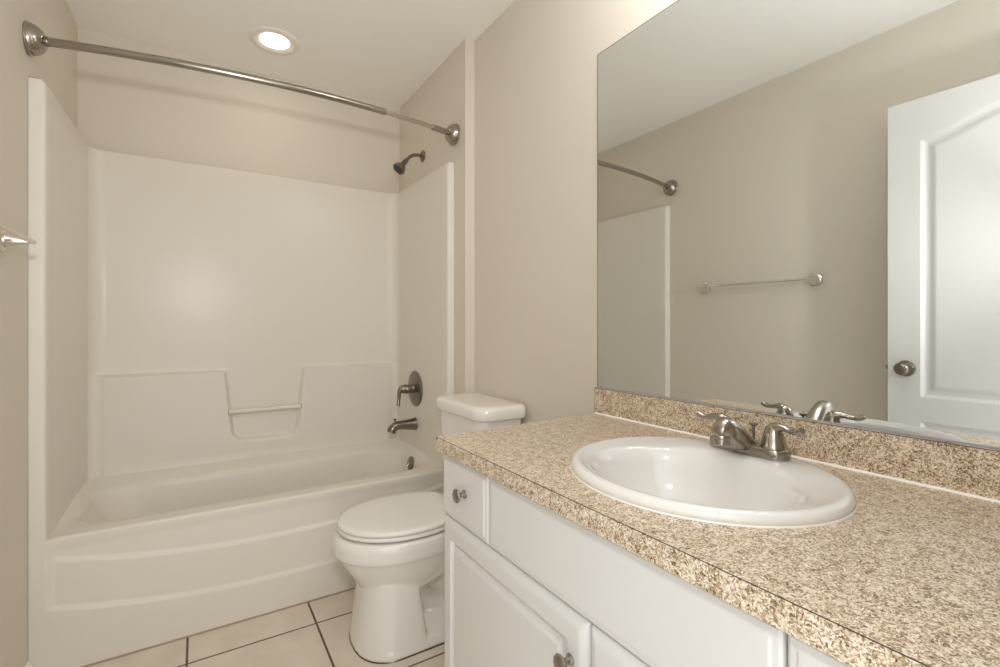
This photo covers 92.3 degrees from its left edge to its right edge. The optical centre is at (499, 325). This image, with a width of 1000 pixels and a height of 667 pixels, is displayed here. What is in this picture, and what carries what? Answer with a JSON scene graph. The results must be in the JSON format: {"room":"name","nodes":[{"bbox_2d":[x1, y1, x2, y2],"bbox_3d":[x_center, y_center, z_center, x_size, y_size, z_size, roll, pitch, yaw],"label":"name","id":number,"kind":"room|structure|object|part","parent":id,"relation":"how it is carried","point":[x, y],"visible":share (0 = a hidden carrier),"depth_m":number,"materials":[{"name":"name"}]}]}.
{"room":"bathroom","nodes":[
{"label":"bathroom","id":0,"kind":"room"},
{"bbox_2d":[0,0,76,666],"bbox_3d":[-1.134,-0.098,0.869,0.100,2.425,2.879,0,0,-32],"label":"wall","id":1,"kind":"structure","parent":0,"point":[57,67],"depth_m":1.39,"materials":[{"name":"beige paint"}]},
{"bbox_2d":[0,222,36,250],"bbox_3d":[-1.137,-0.227,1.036,0.073,0.062,0.671,0,0,-32],"label":"towel bar","id":2,"kind":"object","parent":1,"relation":"attached to","point":[7,240],"visible":1,"depth_m":1.27,"materials":[{"name":"silver metal"}]},
{"bbox_3d":[-1.300,-0.227,1.293,0.072,0.062,0.062,0,0,-32],"label":"post","id":3,"kind":"part","parent":2,"relation":"part of","materials":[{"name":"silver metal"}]},
{"bbox_2d":[25,661,32,666],"bbox_3d":[-0.930,1.079,0.652,0.013,0.072,1.995,0,0,-32],"label":"baseboard","id":4,"kind":"structure","parent":1,"relation":"attached to","point":[28,664],"depth_m":1.49,"materials":[{"name":"white paint"}]},
{"bbox_2d":[77,28,399,192],"bbox_3d":[-1.240,-0.098,2.562,1.728,2.425,0.100,0,0,-32],"label":"wall","id":5,"kind":"structure","parent":0,"point":[124,105],"depth_m":2.41,"materials":[{"name":"beige paint"}]},
{"bbox_2d":[89,589,444,666],"bbox_3d":[-0.467,1.145,1.337,1.728,0.060,2.999,0,0,-32],"label":"floor","id":6,"kind":"structure","parent":0,"point":[315,633],"depth_m":1.67,"materials":[{"name":"tile"}]},
{"bbox_2d":[28,76,453,666],"bbox_3d":[-1.037,0.171,2.196,1.479,1.891,0.735,0,0,-32],"label":"shower","id":7,"kind":"object","parent":6,"relation":"on","point":[219,358],"visible":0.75,"depth_m":2.18,"materials":[{"name":"white plastic"}]},
{"bbox_2d":[28,438,443,666],"bbox_3d":[-1.021,0.882,2.171,1.479,0.465,0.667,0,0,-32],"label":"tub","id":8,"kind":"object","parent":7,"relation":"in","point":[139,558],"depth_m":1.82,"materials":[{"name":"white plastic"}]},
{"bbox_2d":[387,418,417,433],"bbox_3d":[-0.520,0.530,2.541,0.157,0.081,0.067,0,0,-32],"label":"tub spout","id":9,"kind":"object","parent":7,"relation":"attached to","point":[409,424],"visible":1,"depth_m":2.53,"materials":[{"name":"silver metal"}]},
{"bbox_2d":[396,371,422,405],"bbox_3d":[-0.501,0.340,2.554,0.110,0.191,0.191,0,0,-32],"label":"shower valve","id":10,"kind":"object","parent":7,"relation":"attached to","point":[414,388],"visible":1,"depth_m":2.54,"materials":[{"name":"silver metal"}]},
{"bbox_3d":[-0.524,0.371,2.539,0.055,0.114,0.032,0,0,-32],"label":"lever handle","id":11,"kind":"part","parent":10,"relation":"part of","materials":[{"name":"silver metal"}]},
{"bbox_3d":[-0.468,0.722,2.509,0.024,0.072,0.074,0,0,-32],"label":"overflow plate","id":12,"kind":"part","parent":7,"relation":"part of","materials":[{"name":"silver metal"}]},
{"bbox_2d":[333,393,525,663],"bbox_3d":[-0.286,0.708,1.824,0.670,0.815,0.425,0,0,-32],"label":"toilet","id":13,"kind":"object","parent":6,"relation":"on","point":[392,546],"visible":0.68,"depth_m":1.64,"materials":[{"name":"white ceramic"}]},
{"bbox_3d":[-0.289,0.914,1.825,0.665,0.402,0.364,0,0,-32],"label":"bowl","id":14,"kind":"part","parent":13,"relation":"part of","materials":[{"name":"white ceramic"}]},
{"bbox_3d":[-0.376,0.714,1.770,0.424,0.014,0.362,0,0,-32],"label":"seat","id":15,"kind":"part","parent":13,"relation":"part of","materials":[{"name":"white plastic"}]},
{"bbox_3d":[-0.376,0.694,1.771,0.430,0.021,0.368,0,0,-32],"label":"lid","id":16,"kind":"part","parent":13,"relation":"part of","materials":[{"name":"white plastic"}]},
{"bbox_3d":[-0.090,0.533,1.950,0.192,0.367,0.382,0,0,-32],"label":"tank","id":17,"kind":"part","parent":13,"relation":"part of","materials":[{"name":"white ceramic"}]},
{"bbox_3d":[-0.093,0.326,1.946,0.215,0.052,0.425,0,0,-32],"label":"tank lid","id":18,"kind":"part","parent":13,"relation":"part of","materials":[{"name":"white ceramic"}]},
{"bbox_2d":[444,454,849,666],"bbox_3d":[0.360,0.712,0.899,0.593,0.805,1.046,0,0,-32],"label":"vanity cabinet","id":19,"kind":"object","parent":6,"relation":"on","point":[527,585],"visible":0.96,"depth_m":0.80,"materials":[{"name":"white wood"}]},
{"bbox_3d":[-0.092,0.385,1.086,0.028,0.031,0.031,0,0,-32],"label":"knob","id":20,"kind":"part","parent":19,"relation":"part of","materials":[{"name":"silver metal"}]},
{"bbox_3d":[-0.079,0.392,1.109,0.018,0.147,0.217,0,0,-32],"label":"drawer","id":21,"kind":"part","parent":19,"relation":"part of","materials":[{"name":"white wood"}]},
{"bbox_3d":[0.002,0.734,0.980,0.018,0.526,0.522,0,0,-32],"label":"cabinet door","id":22,"kind":"part","parent":19,"relation":"part of","materials":[{"name":"white wood"}]},
{"bbox_3d":[0.103,0.546,0.777,0.028,0.031,0.031,0,0,-32],"label":"knob","id":23,"kind":"part","parent":19,"relation":"part of","materials":[{"name":"silver metal"}]},
{"bbox_3d":[0.281,0.734,0.538,0.018,0.526,0.514,0,0,-32],"label":"cabinet door","id":24,"kind":"part","parent":19,"relation":"part of","materials":[{"name":"white wood"}]},
{"bbox_2d":[436,387,999,666],"bbox_3d":[0.362,0.254,0.911,0.579,0.114,1.093,0,0,-32],"label":"countertop","id":25,"kind":"structure","parent":19,"relation":"on","point":[911,578],"depth_m":0.64,"materials":[{"name":"stone"}]},
{"bbox_2d":[570,436,857,528],"bbox_3d":[0.365,0.336,0.893,0.447,0.153,0.489,0,0,-32],"label":"sink","id":26,"kind":"object","parent":25,"relation":"in","point":[685,478],"visible":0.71,"depth_m":0.92,"materials":[{"name":"white ceramic"}]},
{"bbox_2d":[696,411,804,461],"bbox_3d":[0.501,0.220,0.979,0.157,0.079,0.173,0,0,10],"label":"faucet","id":27,"kind":"object","parent":25,"relation":"on","point":[728,434],"visible":1,"depth_m":0.93,"materials":[{"name":"silver metal"}]},
{"bbox_3d":[0.464,0.204,1.044,0.074,0.029,0.025,0,0,42],"label":"lever","id":28,"kind":"part","parent":27,"relation":"part of","materials":[{"name":"silver metal"}]},
{"bbox_3d":[0.472,0.219,0.961,0.126,0.077,0.046,0,0,-32],"label":"spout","id":29,"kind":"part","parent":27,"relation":"part of","materials":[{"name":"silver metal"}]},
{"bbox_3d":[0.525,0.222,0.995,0.017,0.039,0.017,0,0,-32],"label":"lift rod","id":30,"kind":"part","parent":27,"relation":"part of","materials":[{"name":"silver metal"}]},
{"bbox_3d":[0.536,0.216,0.940,0.049,0.048,0.049,0,0,-32],"label":"handle","id":31,"kind":"part","parent":27,"relation":"part of","materials":[{"name":"silver metal"}]},
{"bbox_3d":[0.544,0.204,0.917,0.025,0.029,0.074,0,0,-17],"label":"lever","id":32,"kind":"part","parent":27,"relation":"part of","materials":[{"name":"silver metal"}]},
{"bbox_3d":[0.361,0.392,0.412,0.018,0.147,0.216,0,0,-32],"label":"drawer","id":33,"kind":"part","parent":19,"relation":"part of","materials":[{"name":"white wood"}]},
{"bbox_2d":[67,0,513,107],"bbox_3d":[-0.467,-1.340,1.337,1.728,0.060,2.999,0,0,-32],"label":"ceiling","id":34,"kind":"structure","parent":0,"point":[378,51],"depth_m":2.13,"materials":[{"name":"white paint"}]},
{"bbox_2d":[248,26,299,54],"bbox_3d":[-1.039,-1.306,2.213,0.216,0.009,0.216,0,0,-32],"label":"recessed light","id":35,"kind":"object","parent":34,"relation":"in","point":[268,39],"visible":1,"depth_m":2.21,"materials":[{"name":"white paint"}]},
{"bbox_2d":[400,38,473,393],"bbox_3d":[-0.363,-0.098,2.559,0.047,2.425,0.842,0,0,-32],"label":"wall","id":36,"kind":"structure","parent":0,"point":[446,98],"depth_m":2.27,"materials":[{"name":"beige paint"}]},
{"bbox_2d":[22,20,459,144],"bbox_3d":[-0.824,-0.896,1.859,1.492,0.112,0.154,0,0,-32],"label":"shower rod","id":37,"kind":"object","parent":36,"relation":"attached to","point":[36,43],"visible":1,"depth_m":1.65,"materials":[{"name":"silver metal"}]},
{"bbox_2d":[393,150,424,174],"bbox_3d":[-0.486,-0.872,2.554,0.166,0.149,0.069,0,0,-32],"label":"sprayer","id":38,"kind":"object","parent":36,"relation":"attached to","point":[399,167],"visible":1,"depth_m":2.54,"materials":[{"name":"silver metal"}]},
{"bbox_3d":[-0.464,-0.896,2.572,0.099,0.059,0.018,0,0,-32],"label":"shower arm","id":39,"kind":"part","parent":38,"relation":"part of","materials":[{"name":"silver metal"}]},
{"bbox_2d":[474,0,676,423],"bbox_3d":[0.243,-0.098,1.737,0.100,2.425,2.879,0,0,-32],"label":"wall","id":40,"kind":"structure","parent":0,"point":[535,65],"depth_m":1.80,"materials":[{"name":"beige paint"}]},
{"bbox_2d":[595,388,999,499],"bbox_3d":[0.599,0.237,1.060,0.020,0.080,1.092,0,0,-32],"label":"backsplash","id":41,"kind":"structure","parent":40,"relation":"attached to","point":[975,471],"depth_m":0.92,"materials":[{"name":"stone"}]},
{"bbox_2d":[597,0,999,449],"bbox_3d":[0.600,-0.331,1.069,0.008,1.057,1.084,0,0,-32],"label":"wall mirror","id":42,"kind":"object","parent":40,"relation":"attached to","point":[798,201],"visible":1,"depth_m":1.00,"materials":[{"name":"silver mirror"}]}
]}

